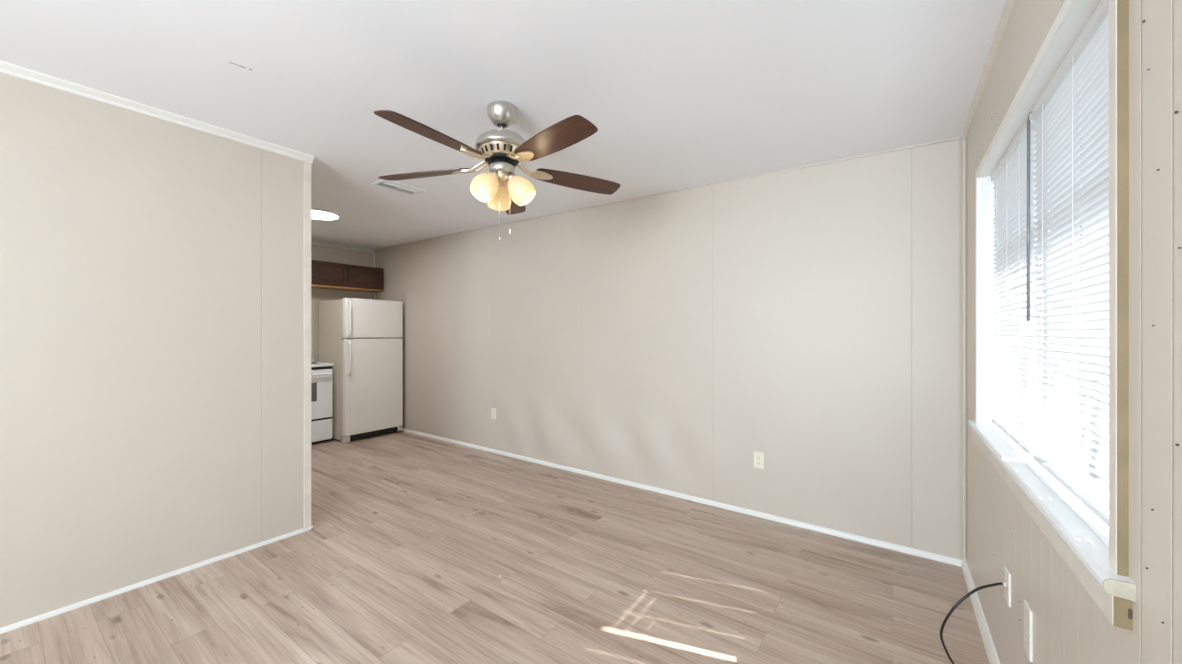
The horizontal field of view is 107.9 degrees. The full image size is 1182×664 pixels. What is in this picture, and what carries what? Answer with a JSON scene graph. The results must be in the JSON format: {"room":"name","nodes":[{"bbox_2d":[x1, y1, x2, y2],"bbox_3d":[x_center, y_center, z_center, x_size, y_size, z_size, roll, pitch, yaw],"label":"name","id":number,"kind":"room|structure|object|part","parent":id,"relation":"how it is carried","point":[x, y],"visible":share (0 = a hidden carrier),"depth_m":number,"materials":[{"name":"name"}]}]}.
{"room":"empty living room","nodes":[
{"label":"empty living room","id":0,"kind":"room"},
{"bbox_2d":[0,73,303,627],"bbox_3d":[-2.934,0.070,1.355,0.117,2.580,3.650,0,0,35],"label":"wall","id":1,"kind":"structure","parent":0,"point":[152,269],"depth_m":2.16,"materials":[{"name":"beige paint"}]},
{"bbox_2d":[0,525,312,633],"bbox_3d":[-2.930,1.275,1.360,0.139,0.040,3.664,0,0,35],"label":"baseboard","id":2,"kind":"structure","parent":1,"relation":"attached to","point":[197,565],"depth_m":2.17,"materials":[{"name":"white paint"}]},
{"bbox_2d":[0,60,313,163],"bbox_3d":[-2.926,-1.132,1.356,0.160,0.054,3.662,0,0,35],"label":"trim","id":3,"kind":"structure","parent":1,"relation":"attached to","point":[6,68],"depth_m":2.17,"materials":[{"name":"white paint"}]},
{"bbox_2d":[304,161,310,528],"bbox_3d":[-1.900,0.087,2.840,0.136,2.390,0.042,0,0,35],"label":"trim","id":4,"kind":"structure","parent":1,"relation":"attached to","point":[307,165],"depth_m":2.80,"materials":[{"name":"beige paint"}]},
{"bbox_2d":[311,244,372,361],"bbox_3d":[-3.915,0.070,4.877,0.100,2.580,3.092,0,0,35],"label":"wall","id":5,"kind":"structure","parent":0,"point":[320,253],"depth_m":5.56,"materials":[{"name":"beige paint"}]},
{"bbox_2d":[311,241,374,252],"bbox_3d":[-3.890,-1.109,4.798,0.030,0.086,2.992,0,0,35],"label":"trim","id":6,"kind":"structure","parent":5,"relation":"attached to","point":[312,242],"depth_m":5.66,"materials":[{"name":"white paint"}]},
{"bbox_2d":[311,260,382,292],"bbox_3d":[-3.208,-0.708,5.551,0.282,0.315,0.944,0,0,35],"label":"upper cabinet","id":7,"kind":"object","parent":5,"relation":"attached to","point":[324,275],"visible":0.84,"depth_m":5.46,"materials":[{"name":"brown wood"}]},
{"bbox_3d":[-3.235,-0.720,5.283,0.019,0.271,0.462,0,0,35],"label":"door","id":8,"kind":"part","parent":7,"relation":"part of","materials":[{"name":"brown wood"}]},
{"bbox_3d":[-3.215,-0.562,5.556,0.264,0.024,0.944,0,0,35],"label":"light rail","id":9,"kind":"part","parent":7,"relation":"part of","materials":[{"name":"brown wood"}]},
{"bbox_3d":[-2.966,-0.720,5.666,0.019,0.271,0.458,0,0,35],"label":"door","id":10,"kind":"part","parent":7,"relation":"part of","materials":[{"name":"brown wood"}]},
{"bbox_2d":[0,431,989,663],"bbox_3d":[-2.073,1.350,1.937,6.531,0.148,5.833,0,0,35],"label":"floor","id":11,"kind":"structure","parent":0,"point":[404,555],"depth_m":2.18,"materials":[{"name":"grey wood"}]},
{"bbox_2d":[311,359,333,443],"bbox_3d":[-3.462,0.813,4.895,0.602,0.954,0.764,0,0,35],"label":"range","id":12,"kind":"object","parent":11,"relation":"on","point":[321,373],"visible":0.14,"depth_m":4.97,"materials":[{"name":"white metal"}]},
{"bbox_3d":[-3.236,0.486,4.737,0.051,0.026,0.728,0,0,35],"label":"handle","id":13,"kind":"part","parent":12,"relation":"part of","materials":[{"name":"white metal"}]},
{"bbox_3d":[-3.266,0.716,4.757,0.030,0.560,0.754,0,0,35],"label":"oven door","id":14,"kind":"part","parent":12,"relation":"part of","materials":[{"name":"white metal"}]},
{"bbox_3d":[-3.266,1.132,4.758,0.029,0.227,0.754,0,0,35],"label":"drawer","id":15,"kind":"part","parent":12,"relation":"part of","materials":[{"name":"white metal"}]},
{"bbox_2d":[311,359,333,366],"bbox_3d":[-3.476,0.367,4.905,0.567,0.062,0.764,0,0,35],"label":"cooktop","id":16,"kind":"object","parent":12,"relation":"in","point":[313,364],"depth_m":5.01,"materials":[{"name":"white metal"}]},
{"bbox_2d":[319,298,402,442],"bbox_3d":[-2.893,0.443,5.435,0.732,1.696,0.720,0,0,35],"label":"refrigerator","id":17,"kind":"object","parent":11,"relation":"on","point":[363,342],"visible":0.96,"depth_m":5.19,"materials":[{"name":"beige metal"}]},
{"bbox_3d":[-2.796,0.304,4.983,0.054,0.413,0.023,0,0,35],"label":"handle","id":18,"kind":"part","parent":17,"relation":"part of","materials":[{"name":"white plastic"}]},
{"bbox_3d":[-2.796,-0.150,4.983,0.054,0.416,0.023,0,0,35],"label":"handle","id":19,"kind":"part","parent":17,"relation":"part of","materials":[{"name":"white plastic"}]},
{"bbox_3d":[-2.662,0.646,5.275,0.076,1.123,0.717,0,0,35],"label":"door","id":20,"kind":"part","parent":17,"relation":"part of","materials":[{"name":"white metal"}]},
{"bbox_3d":[-2.662,-0.162,5.275,0.076,0.468,0.717,0,0,35],"label":"freezer door","id":21,"kind":"part","parent":17,"relation":"part of","materials":[{"name":"white metal"}]},
{"bbox_2d":[0,0,1005,249],"bbox_3d":[-2.074,-1.198,1.938,6.539,0.260,5.836,0,0,35],"label":"ceiling","id":22,"kind":"structure","parent":0,"point":[678,94],"depth_m":1.94,"materials":[{"name":"paint"}]},
{"bbox_2d":[311,208,339,219],"bbox_3d":[-2.636,-1.129,4.131,0.396,0.035,0.396,0,0,35],"label":"ceiling light","id":23,"kind":"object","parent":22,"relation":"in","point":[316,213],"visible":0.56,"depth_m":4.10,"materials":[{"name":"white glass"}]},
{"bbox_2d":[372,179,424,195],"bbox_3d":[-1.515,-1.143,3.398,0.183,0.015,0.340,0,0,35],"label":"ceiling vent","id":24,"kind":"object","parent":22,"relation":"in","point":[393,185],"visible":0.9,"depth_m":3.38,"materials":[{"name":"white metal"}]},
{"bbox_2d":[374,101,619,239],"bbox_3d":[-0.459,-0.808,2.165,1.297,0.681,1.290,0,0,35],"label":"ceiling fan","id":25,"kind":"object","parent":22,"relation":"hanging from","point":[501,149],"visible":1,"depth_m":2.13,"materials":[{"name":"brown wood"}]},
{"bbox_3d":[-0.874,-0.836,2.278,0.508,0.006,0.140,-2,12,11],"label":"blade","id":26,"kind":"part","parent":25,"relation":"part of","materials":[{"name":"brown wood"}]},
{"bbox_3d":[-0.665,-0.836,1.830,0.140,0.006,0.508,14,8,28],"label":"blade","id":27,"kind":"part","parent":25,"relation":"part of","materials":[{"name":"brown wood"}]},
{"bbox_3d":[-0.524,-0.719,2.120,0.130,0.150,0.143,0,0,35],"label":"lamp shade","id":28,"kind":"part","parent":25,"relation":"part of","materials":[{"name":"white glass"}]},
{"bbox_3d":[-0.492,-0.719,2.303,0.139,0.150,0.134,0,0,35],"label":"lamp shade","id":29,"kind":"part","parent":25,"relation":"part of","materials":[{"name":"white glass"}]},
{"bbox_3d":[-0.462,-0.632,2.171,0.009,0.335,0.009,0,0,35],"label":"pull chain","id":30,"kind":"part","parent":25,"relation":"part of","materials":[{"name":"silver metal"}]},
{"bbox_3d":[-0.482,-0.815,2.625,0.140,0.006,0.508,-12,-4,-4],"label":"blade","id":31,"kind":"part","parent":25,"relation":"part of","materials":[{"name":"brown wood"}]},
{"bbox_3d":[-0.350,-0.719,2.184,0.141,0.150,0.131,0,0,35],"label":"lamp shade","id":32,"kind":"part","parent":25,"relation":"part of","materials":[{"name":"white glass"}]},
{"bbox_3d":[-0.173,-0.836,1.883,0.140,0.006,0.508,16,-9,-41],"label":"blade","id":33,"kind":"part","parent":25,"relation":"part of","materials":[{"name":"brown wood"}]},
{"bbox_3d":[-0.075,-0.836,2.392,0.508,0.006,0.140,2,-13,-26],"label":"blade","id":34,"kind":"part","parent":25,"relation":"part of","materials":[{"name":"brown wood"}]},
{"bbox_2d":[374,139,962,559],"bbox_3d":[-0.443,0.070,4.259,6.296,2.581,0.147,0,0,35],"label":"wall","id":35,"kind":"structure","parent":0,"point":[808,319],"depth_m":3.17,"materials":[{"name":"beige paint"}]},
{"bbox_2d":[373,253,374,299],"bbox_3d":[-3.037,0.080,6.018,0.032,2.380,0.018,0,0,35],"label":"trim","id":36,"kind":"structure","parent":35,"relation":"attached to","point":[373,253],"depth_m":6.01,"materials":[{"name":"white paint"}]},
{"bbox_2d":[491,408,495,418],"bbox_3d":[-1.048,0.880,4.625,0.070,0.115,0.010,0,0,35],"label":"wall outlet","id":37,"kind":"object","parent":35,"relation":"attached to","point":[493,411],"visible":1,"depth_m":4.62,"materials":[{"name":"beige plastic"}]},
{"bbox_2d":[375,137,960,249],"bbox_3d":[-0.471,-1.121,4.222,6.291,0.061,0.010,0,0,35],"label":"trim","id":38,"kind":"structure","parent":35,"relation":"attached to","point":[957,138],"depth_m":3.14,"materials":[{"name":"beige paint"}]},
{"bbox_2d":[400,428,961,566],"bbox_3d":[-0.473,1.292,4.220,6.291,0.068,0.016,0,0,35],"label":"baseboard","id":39,"kind":"structure","parent":35,"relation":"attached to","point":[920,553],"depth_m":3.14,"materials":[{"name":"white paint"}]},
{"bbox_2d":[754,451,763,468],"bbox_3d":[1.194,0.911,3.058,0.070,0.115,0.010,0,0,35],"label":"wall outlet","id":40,"kind":"object","parent":35,"relation":"attached to","point":[758,456],"visible":1,"depth_m":3.05,"materials":[{"name":"beige plastic"}]},
{"bbox_2d":[962,138,965,557],"bbox_3d":[2.098,0.087,2.419,0.016,2.366,0.018,0,0,35],"label":"trim","id":41,"kind":"structure","parent":35,"relation":"attached to","point":[963,140],"depth_m":2.41,"materials":[{"name":"beige paint"}]},
{"bbox_2d":[966,0,1181,663],"bbox_3d":[0.556,0.070,0.094,0.135,2.580,5.593,0,0,35],"label":"wall","id":42,"kind":"structure","parent":0,"point":[1069,627],"depth_m":0.73,"materials":[{"name":"beige paint"}]},
{"bbox_2d":[961,558,999,663],"bbox_3d":[0.494,1.278,0.137,0.020,0.097,5.592,0,0,35],"label":"baseboard","id":43,"kind":"structure","parent":42,"relation":"attached to","point":[990,649],"depth_m":1.93,"materials":[{"name":"white paint"}]},
{"bbox_2d":[961,0,1014,139],"bbox_3d":[0.494,-1.151,0.137,0.020,0.150,5.592,0,0,35],"label":"trim","id":44,"kind":"structure","parent":42,"relation":"attached to","point":[1007,9],"depth_m":1.75,"materials":[{"name":"beige paint"}]},
{"bbox_2d":[1002,565,1010,607],"bbox_3d":[1.465,0.895,1.519,0.019,0.118,0.070,0,0,35],"label":"wall plate","id":45,"kind":"object","parent":42,"relation":"attached to","point":[1007,575],"visible":1,"depth_m":1.50,"materials":[{"name":"white plastic"}]},
{"bbox_2d":[940,582,1003,663],"bbox_3d":[1.200,1.097,1.433,0.536,0.420,0.154,0,0,-35],"label":"cable","id":46,"kind":"object","parent":45,"relation":"attached to","point":[967,595],"visible":1,"depth_m":1.54,"materials":[{"name":"black plastic"}]},
{"bbox_2d":[1024,599,1032,661],"bbox_3d":[1.308,0.892,1.287,0.009,0.150,0.070,0,0,35],"label":"wall plate","id":47,"kind":"object","parent":42,"relation":"attached to","point":[1028,613],"visible":1,"depth_m":1.27,"materials":[{"name":"white plastic"}]},
{"bbox_2d":[968,0,1135,630],"bbox_3d":[1.424,-0.123,1.369,0.162,1.271,1.638,0,0,35],"label":"window","id":48,"kind":"structure","parent":42,"relation":"in","point":[1103,571],"depth_m":0.96,"materials":[{"name":"white paint"}]},
{"bbox_2d":[991,115,1038,455],"bbox_3d":[1.664,-0.155,1.702,0.027,1.135,0.676,0,0,35],"label":"mini blind","id":49,"kind":"object","parent":48,"relation":"attached to","point":[1009,176],"visible":0.95,"depth_m":1.64,"materials":[{"name":"white plastic"}]},
{"bbox_3d":[1.781,-0.147,1.869,0.027,1.099,0.001,0,0,35],"label":"ladder cord","id":50,"kind":"part","parent":49,"relation":"part of","materials":[{"name":"white fabric"}]},
{"bbox_3d":[1.664,0.406,1.702,0.024,0.012,0.668,0,0,35],"label":"rail","id":51,"kind":"part","parent":49,"relation":"part of","materials":[{"name":"white plastic"}]},
{"bbox_3d":[1.547,-0.147,1.535,0.027,1.099,0.001,0,0,35],"label":"ladder cord","id":52,"kind":"part","parent":49,"relation":"part of","materials":[{"name":"white fabric"}]},
{"bbox_2d":[1002,453,1108,547],"bbox_3d":[1.202,0.410,1.134,0.064,0.032,0.736,0,0,35],"label":"lift cord","id":53,"kind":"object","parent":48,"relation":"on","point":[1105,543],"visible":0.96,"depth_m":1.10,"materials":[{"name":"white fabric"}]},
{"bbox_3d":[1.472,-0.147,1.336,0.027,1.155,1.512,0,0,35],"label":"sash frame","id":54,"kind":"part","parent":48,"relation":"part of","materials":[{"name":"white paint"}]},
{"bbox_2d":[1027,0,1108,526],"bbox_3d":[1.219,-0.155,1.083,0.045,1.135,0.804,0,0,35],"label":"mini blind","id":55,"kind":"object","parent":48,"relation":"attached to","point":[1078,90],"visible":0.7,"depth_m":1.08,"materials":[{"name":"white plastic"}]},
{"bbox_3d":[1.381,-0.147,1.298,0.027,1.099,0.001,0,0,35],"label":"ladder cord","id":56,"kind":"part","parent":55,"relation":"part of","materials":[{"name":"white fabric"}]},
{"bbox_3d":[1.227,0.406,1.078,0.024,0.012,0.796,0,0,35],"label":"rail","id":57,"kind":"part","parent":55,"relation":"part of","materials":[{"name":"white plastic"}]},
{"bbox_3d":[1.227,-0.147,1.078,0.027,1.099,0.001,0,0,35],"label":"ladder cord","id":58,"kind":"part","parent":55,"relation":"part of","materials":[{"name":"white fabric"}]},
{"bbox_2d":[1024,120,1081,229],"bbox_3d":[2.068,-1.045,1.603,0.624,0.110,13.000,0,0,35],"label":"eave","id":59,"kind":"object","parent":42,"relation":"attached to","point":[1081,120],"depth_m":3.01,"materials":[{"name":"grey"}]},
{"bbox_3d":[22.308,1.750,-3.425,39.534,0.100,60.000,0,0,35],"label":"ground","id":60,"kind":"structure","parent":0,"visible":0},
{"bbox_2d":[1020,193,1108,488],"bbox_3d":[10.225,-0.175,1.564,13.050,3.850,0.300,0,0,35],"label":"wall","id":61,"kind":"structure","parent":60,"relation":"on","point":[1037,435],"depth_m":4.86,"materials":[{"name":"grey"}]}
]}

